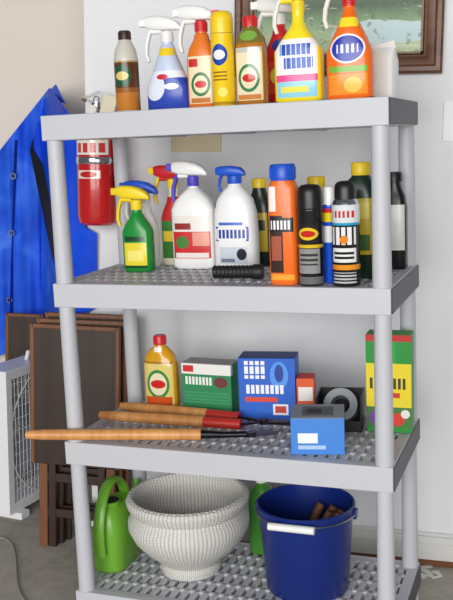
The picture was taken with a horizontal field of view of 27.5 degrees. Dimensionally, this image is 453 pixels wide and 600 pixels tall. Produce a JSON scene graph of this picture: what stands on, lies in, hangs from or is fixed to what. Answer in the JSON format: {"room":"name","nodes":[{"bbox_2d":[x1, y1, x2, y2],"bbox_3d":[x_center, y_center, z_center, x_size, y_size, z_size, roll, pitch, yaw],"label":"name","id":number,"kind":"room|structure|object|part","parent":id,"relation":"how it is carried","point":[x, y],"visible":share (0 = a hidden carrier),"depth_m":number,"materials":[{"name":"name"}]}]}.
{"room":"garage","nodes":[
{"label":"garage","id":0,"kind":"room"},
{"bbox_2d":[0,0,88,362],"bbox_3d":[-1.774,-0.671,4.065,3.700,2.700,0.100,2,8,13],"label":"wall","id":1,"kind":"structure","parent":0,"point":[42,41],"depth_m":3.72,"materials":[{"name":"beige paint"}]},
{"bbox_2d":[0,480,452,599],"bbox_3d":[-0.164,1.116,1.554,7.000,0.100,6.000,2,8,13],"label":"floor","id":2,"kind":"structure","parent":0,"point":[48,572],"depth_m":2.96,"materials":[{"name":"concrete"}]},
{"bbox_2d":[0,537,24,599],"bbox_3d":[-0.693,0.853,2.974,0.151,0.006,0.548,-6,10,-37],"label":"power cord","id":3,"kind":"object","parent":2,"relation":"on","point":[3,538],"visible":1,"depth_m":2.95,"materials":[{"name":"grey plastic"}]},
{"bbox_2d":[0,350,38,519],"bbox_3d":[-0.728,0.474,3.559,0.165,0.590,0.530,4,9,23],"label":"box fan","id":4,"kind":"object","parent":2,"relation":"on","point":[15,453],"visible":0.34,"depth_m":3.36,"materials":[{"name":"white plastic"}]},
{"bbox_2d":[5,313,44,479],"bbox_3d":[-0.810,0.395,3.747,0.164,0.689,0.059,2,8,13],"label":"folding tray table","id":5,"kind":"object","parent":2,"relation":"on","point":[17,325],"visible":0.37,"depth_m":3.71,"materials":[{"name":"brown wood"}]},
{"bbox_2d":[30,323,120,546],"bbox_3d":[-0.497,0.459,3.068,0.314,0.761,0.054,2,9,14],"label":"folding tray table","id":6,"kind":"object","parent":2,"relation":"on","point":[99,347],"visible":0.74,"depth_m":3.05,"materials":[{"name":"brown wood"}]},
{"bbox_2d":[37,318,127,542],"bbox_3d":[-0.478,0.448,3.099,0.314,0.774,0.054,2,8,12],"label":"folding tray table","id":7,"kind":"object","parent":2,"relation":"on","point":[60,468],"visible":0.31,"depth_m":3.06,"materials":[{"name":"brown wood"}]},
{"bbox_2d":[45,312,129,539],"bbox_3d":[-0.457,0.436,3.129,0.314,0.789,0.054,2,8,13],"label":"folding tray table","id":8,"kind":"object","parent":2,"relation":"on","point":[87,316],"visible":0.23,"depth_m":3.11,"materials":[{"name":"brown wood"}]},
{"bbox_2d":[40,96,420,599],"bbox_3d":[0.044,0.189,2.546,0.951,1.452,0.480,3,9,20],"label":"shelving unit","id":9,"kind":"object","parent":2,"relation":"on","point":[377,460],"visible":0.77,"depth_m":2.40,"materials":[{"name":"grey plastic"}]},
{"bbox_3d":[-0.420,0.216,2.519,0.047,1.403,0.047,1,10,20],"label":"post","id":10,"kind":"part","parent":9,"relation":"part of","materials":[{"name":"grey plastic"}]},
{"bbox_2d":[92,475,140,572],"bbox_3d":[-0.321,0.652,2.777,0.106,0.273,0.276,3,9,21],"label":"watering can","id":11,"kind":"object","parent":9,"relation":"on","point":[115,549],"visible":0.88,"depth_m":2.69,"materials":[{"name":"green plastic"}]},
{"bbox_2d":[114,30,140,111],"bbox_3d":[-0.259,-0.595,2.413,0.071,0.209,0.064,-5,10,-31],"label":"bottle","id":12,"kind":"object","parent":9,"relation":"on","point":[126,67],"visible":0.9,"depth_m":2.39,"materials":[{"name":"brown plastic"}]},
{"bbox_3d":[-0.293,0.158,2.867,0.047,1.418,0.047,1,10,20],"label":"post","id":13,"kind":"part","parent":9,"relation":"part of","materials":[{"name":"grey plastic"}]},
{"bbox_2d":[110,185,155,271],"bbox_3d":[-0.264,-0.203,2.626,0.125,0.243,0.058,4,9,23],"label":"spray bottle","id":14,"kind":"object","parent":9,"relation":"on","point":[137,233],"visible":1,"depth_m":2.60,"materials":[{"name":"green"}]},
{"bbox_2d":[119,180,160,266],"bbox_3d":[-0.251,-0.222,2.701,0.118,0.253,0.053,4,9,23],"label":"spray bottle","id":15,"kind":"object","parent":9,"relation":"on","point":[151,189],"visible":0.38,"depth_m":2.67,"materials":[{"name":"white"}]},
{"bbox_2d":[25,428,278,439],"bbox_3d":[-0.201,0.362,2.491,0.685,0.041,0.040,1,8,4],"label":"lopper","id":16,"kind":"object","parent":9,"relation":"on","point":[139,433],"visible":1,"depth_m":2.48,"materials":[{"name":"brown wood"}]},
{"bbox_2d":[144,334,180,405],"bbox_3d":[-0.193,0.219,2.774,0.109,0.235,0.065,3,9,20],"label":"soap bottle","id":17,"kind":"object","parent":9,"relation":"on","point":[161,367],"visible":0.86,"depth_m":2.75,"materials":[{"name":"yellow plastic"},{"name":"red plastic"},{"name":"printed label"}]},
{"bbox_2d":[139,16,188,109],"bbox_3d":[-0.157,-0.616,2.412,0.141,0.243,0.064,3,9,19],"label":"spray bottle","id":18,"kind":"object","parent":9,"relation":"on","point":[167,88],"visible":0.95,"depth_m":2.39,"materials":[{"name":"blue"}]},
{"bbox_2d":[148,165,186,264],"bbox_3d":[-0.166,-0.252,2.736,0.126,0.292,0.056,4,9,22],"label":"spray bottle","id":19,"kind":"object","parent":9,"relation":"on","point":[160,171],"visible":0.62,"depth_m":2.72,"materials":[{"name":"red"}]},
{"bbox_2d":[125,473,248,580],"bbox_3d":[-0.113,0.669,2.688,0.357,0.250,0.358,8,11,42],"label":"planter","id":20,"kind":"object","parent":9,"relation":"on","point":[187,524],"visible":0.99,"depth_m":2.59,"materials":[{"name":"white wicker"}]},
{"bbox_2d":[166,161,215,268],"bbox_3d":[-0.095,-0.242,2.635,0.152,0.305,0.076,3,9,19],"label":"spray bottle","id":21,"kind":"object","parent":9,"relation":"on","point":[192,212],"visible":0.98,"depth_m":2.60,"materials":[{"name":"white plastic"}]},
{"bbox_2d":[172,5,212,107],"bbox_3d":[-0.077,-0.622,2.376,0.121,0.259,0.058,4,9,22],"label":"spray bottle","id":22,"kind":"object","parent":9,"relation":"on","point":[199,68],"visible":0.89,"depth_m":2.35,"materials":[{"name":"orange plastic"}]},
{"bbox_2d":[99,402,290,429],"bbox_3d":[-0.067,0.338,2.648,0.610,0.044,0.125,3,9,20],"label":"pruning shears","id":23,"kind":"object","parent":9,"relation":"on","point":[147,413],"visible":0.99,"depth_m":2.64,"materials":[{"name":"brown wood"}]},
{"bbox_2d":[181,357,239,410],"bbox_3d":[-0.046,0.255,2.757,0.163,0.159,0.076,4,9,22],"label":"box","id":24,"kind":"object","parent":9,"relation":"on","point":[210,383],"visible":0.79,"depth_m":2.73,"materials":[{"name":"green cardboard"}]},
{"bbox_2d":[210,10,235,105],"bbox_3d":[-0.008,-0.601,2.303,0.069,0.236,0.060,-5,10,-30],"label":"aerosol can","id":25,"kind":"object","parent":9,"relation":"on","point":[221,22],"visible":0.91,"depth_m":2.28,"materials":[{"name":"yellow metal"}]},
{"bbox_3d":[0.017,-0.470,2.433,0.904,0.067,0.424,1,10,20],"label":"shelf","id":26,"kind":"part","parent":9,"relation":"part of","materials":[{"name":"grey plastic"}]},
{"bbox_3d":[0.035,-0.038,2.507,0.904,0.067,0.424,1,10,20],"label":"shelf","id":27,"kind":"part","parent":9,"relation":"part of","materials":[{"name":"grey plastic"}]},
{"bbox_2d":[214,166,259,265],"bbox_3d":[0.030,-0.226,2.556,0.126,0.289,0.074,3,9,20],"label":"spray bottle","id":28,"kind":"object","parent":9,"relation":"on","point":[236,229],"visible":0.88,"depth_m":2.53,"materials":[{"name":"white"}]},
{"bbox_2d":[212,264,264,278],"bbox_3d":[0.031,-0.074,2.381,0.133,0.042,0.040,2,9,15],"label":"flashlight","id":29,"kind":"object","parent":9,"relation":"on","point":[255,271],"visible":1,"depth_m":2.37,"materials":[{"name":"black rubber"}]},
{"bbox_3d":[0.053,0.394,2.581,0.904,0.067,0.424,1,10,20],"label":"shelf","id":30,"kind":"part","parent":9,"relation":"part of","materials":[{"name":"grey plastic"}]},
{"bbox_3d":[0.072,0.825,2.655,0.904,0.067,0.424,1,10,20],"label":"shelf","id":31,"kind":"part","parent":9,"relation":"part of","materials":[{"name":"grey plastic"}]},
{"bbox_2d":[235,15,268,104],"bbox_3d":[0.064,-0.594,2.301,0.085,0.218,0.057,3,9,20],"label":"soap bottle","id":32,"kind":"object","parent":9,"relation":"on","point":[251,56],"visible":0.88,"depth_m":2.28,"materials":[{"name":"plastic"}]},
{"bbox_2d":[248,481,271,554],"bbox_3d":[0.111,0.643,2.790,0.086,0.246,0.072,3,9,18],"label":"plastic jug","id":33,"kind":"object","parent":9,"relation":"on","point":[256,546],"visible":0.32,"depth_m":2.77,"materials":[{"name":"green plastic"}]},
{"bbox_2d":[251,178,269,265],"bbox_3d":[0.099,-0.223,2.638,0.081,0.248,0.063,4,9,24],"label":"bottle","id":34,"kind":"object","parent":9,"relation":"on","point":[259,193],"visible":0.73,"depth_m":2.61,"materials":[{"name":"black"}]},
{"bbox_2d":[238,351,298,419],"bbox_3d":[0.124,0.246,2.679,0.171,0.190,0.091,2,8,12],"label":"box","id":35,"kind":"object","parent":9,"relation":"on","point":[266,379],"visible":0.87,"depth_m":2.64,"materials":[{"name":"blue cardboard"}]},
{"bbox_2d":[250,0,290,102],"bbox_3d":[0.127,-0.642,2.401,0.126,0.272,0.055,4,9,23],"label":"spray bottle","id":36,"kind":"object","parent":9,"relation":"on","point":[266,7],"visible":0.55,"depth_m":2.38,"materials":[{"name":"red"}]},
{"bbox_2d":[267,163,298,284],"bbox_3d":[0.141,-0.185,2.266,0.080,0.296,0.073,3,9,21],"label":"canister","id":37,"kind":"object","parent":9,"relation":"on","point":[282,189],"visible":0.97,"depth_m":2.24,"materials":[{"name":"orange"}]},
{"bbox_2d":[272,0,324,102],"bbox_3d":[0.170,-0.623,2.252,0.143,0.283,0.068,3,9,20],"label":"spray bottle","id":38,"kind":"object","parent":9,"relation":"on","point":[299,57],"visible":0.96,"depth_m":2.23,"materials":[{"name":"yellow plastic"}]},
{"bbox_2d":[254,484,357,599],"bbox_3d":[0.208,0.675,2.551,0.299,0.259,0.280,-5,10,-34],"label":"bucket","id":39,"kind":"object","parent":9,"relation":"on","point":[305,559],"visible":0.97,"depth_m":2.47,"materials":[{"name":"blue plastic"}]},
{"bbox_2d":[309,502,345,519],"bbox_3d":[0.255,0.679,2.602,0.139,0.204,0.125,-3,9,-18],"label":"tools","id":40,"kind":"object","parent":39,"relation":"in","point":[332,511],"visible":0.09,"depth_m":2.60,"materials":[{"name":"brown wood"}]},
{"bbox_2d":[296,373,315,403],"bbox_3d":[0.228,0.277,2.639,0.055,0.130,0.064,1,8,8],"label":"cardboard box","id":41,"kind":"object","parent":9,"relation":"on","point":[305,382],"visible":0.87,"depth_m":2.61,"materials":[{"name":"orange cardboard"}]},
{"bbox_2d":[297,184,323,285],"bbox_3d":[0.204,-0.158,2.240,0.072,0.245,0.062,-5,10,-30],"label":"aerosol can","id":42,"kind":"object","parent":9,"relation":"on","point":[309,196],"visible":1,"depth_m":2.21,"materials":[{"name":"black metal"}]},
{"bbox_2d":[307,176,324,189],"bbox_3d":[0.238,-0.194,2.409,0.086,0.257,0.066,3,9,20],"label":"bottle","id":43,"kind":"object","parent":9,"relation":"on","point":[319,180],"visible":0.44,"depth_m":2.37,"materials":[{"name":"yellow plastic"}]},
{"bbox_2d":[290,404,344,454],"bbox_3d":[0.238,0.334,2.394,0.139,0.106,0.128,1,8,7],"label":"cardboard box","id":44,"kind":"object","parent":9,"relation":"on","point":[316,429],"visible":1,"depth_m":2.34,"materials":[{"name":"blue cardboard"}]},
{"bbox_2d":[322,186,333,282],"bbox_3d":[0.253,-0.160,2.260,0.045,0.237,0.035,-5,10,-30],"label":"aerosol can","id":45,"kind":"object","parent":9,"relation":"on","point":[327,191],"visible":0.73,"depth_m":2.25,"materials":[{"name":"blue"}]},
{"bbox_2d":[315,387,364,431],"bbox_3d":[0.317,0.299,2.562,0.129,0.109,0.113,2,8,13],"label":"tape dispenser","id":46,"kind":"object","parent":9,"relation":"on","point":[353,398],"visible":0.68,"depth_m":2.56,"materials":[{"name":"black plastic"}]},
{"bbox_2d":[331,181,360,286],"bbox_3d":[0.286,-0.159,2.210,0.078,0.251,0.068,-5,10,-31],"label":"aerosol can","id":47,"kind":"object","parent":9,"relation":"on","point":[345,208],"visible":1,"depth_m":2.18,"materials":[{"name":"grey metal"}]},
{"bbox_2d":[323,0,374,99],"bbox_3d":[0.287,-0.622,2.210,0.139,0.286,0.066,3,9,20],"label":"spray bottle","id":48,"kind":"object","parent":9,"relation":"on","point":[350,54],"visible":0.96,"depth_m":2.19,"materials":[{"name":"orange plastic"}]},
{"bbox_2d":[347,162,371,277],"bbox_3d":[0.336,-0.201,2.328,0.103,0.291,0.074,3,9,18],"label":"bottle","id":49,"kind":"object","parent":9,"relation":"on","point":[360,171],"visible":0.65,"depth_m":2.29,"materials":[{"name":"plastic"}]},
{"bbox_3d":[0.380,0.246,2.231,0.047,1.433,0.047,1,10,20],"label":"post","id":50,"kind":"part","parent":9,"relation":"part of","materials":[{"name":"grey plastic"}]},
{"bbox_2d":[371,40,398,97],"bbox_3d":[0.395,-0.580,2.343,0.076,0.149,0.057,6,10,35],"label":"paper bag","id":51,"kind":"object","parent":9,"relation":"on","point":[386,63],"visible":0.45,"depth_m":2.32,"materials":[{"name":"white paper"}]},
{"bbox_2d":[365,329,413,432],"bbox_3d":[0.443,0.219,2.501,0.130,0.276,0.072,3,9,18],"label":"food box","id":52,"kind":"object","parent":9,"relation":"on","point":[402,340],"visible":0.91,"depth_m":2.47,"materials":[{"name":"green cardboard"}]},
{"bbox_2d":[390,172,407,268],"bbox_3d":[0.448,-0.212,2.458,0.073,0.257,0.058,4,9,22],"label":"bottle","id":53,"kind":"object","parent":9,"relation":"on","point":[399,219],"visible":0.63,"depth_m":2.43,"materials":[{"name":"black plastic"}]},
{"bbox_3d":[0.507,0.189,2.579,0.047,1.448,0.047,1,10,20],"label":"post","id":54,"kind":"part","parent":9,"relation":"part of","materials":[{"name":"grey plastic"}]},
{"bbox_2d":[421,565,441,578],"bbox_3d":[0.733,0.869,2.924,0.287,0.003,0.113,2,8,13],"label":"chips","id":55,"kind":"object","parent":2,"relation":"on","point":[433,574],"visible":0.73,"depth_m":2.93,"materials":[{"name":"white"}]},
{"bbox_2d":[84,0,452,533],"bbox_3d":[1.622,-0.470,2.791,4.197,2.700,0.400,2,8,13],"label":"wall","id":56,"kind":"structure","parent":0,"point":[332,347],"depth_m":2.96,"materials":[{"name":"white paint"}]},
{"bbox_2d":[0,84,96,355],"bbox_3d":[-0.718,-0.258,3.533,0.274,1.098,1.058,-6,11,-39],"label":"raincoat","id":57,"kind":"object","parent":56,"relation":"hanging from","point":[27,256],"visible":0.65,"depth_m":3.75,"materials":[{"name":"blue"}]},
{"bbox_2d":[76,90,116,225],"bbox_3d":[-0.407,-0.457,2.980,0.162,0.430,0.159,4,9,22],"label":"fire extinguisher","id":58,"kind":"object","parent":56,"relation":"attached to","point":[94,159],"visible":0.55,"depth_m":2.94,"materials":[{"name":"red painted metal"},{"name":"chrome"},{"name":"printed label"}]},
{"bbox_2d":[171,135,220,151],"bbox_3d":[-0.100,-0.537,2.972,0.166,0.118,0.018,2,8,13],"label":"switch plate","id":59,"kind":"object","parent":56,"relation":"attached to","point":[198,143],"visible":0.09,"depth_m":2.98,"materials":[{"name":"beige plastic"}]},
{"bbox_2d":[91,501,452,567],"bbox_3d":[1.569,0.840,2.776,4.197,0.110,0.017,2,8,13],"label":"baseboard","id":60,"kind":"structure","parent":56,"relation":"attached to","point":[434,549],"depth_m":2.99,"materials":[{"name":"white paint"}]},
{"bbox_2d":[234,0,444,76],"bbox_3d":[0.338,-0.941,2.805,0.636,0.504,0.036,2,8,13],"label":"framed painting","id":61,"kind":"object","parent":56,"relation":"attached to","point":[416,27],"visible":0.41,"depth_m":2.79,"materials":[{"name":"brown wood"}]},
{"bbox_2d":[442,101,452,140],"bbox_3d":[0.690,-0.539,2.783,0.074,0.120,0.020,2,8,13],"label":"light switch","id":62,"kind":"object","parent":56,"relation":"attached to","point":[448,105],"visible":1,"depth_m":2.79,"materials":[{"name":"white plastic"}]}
]}

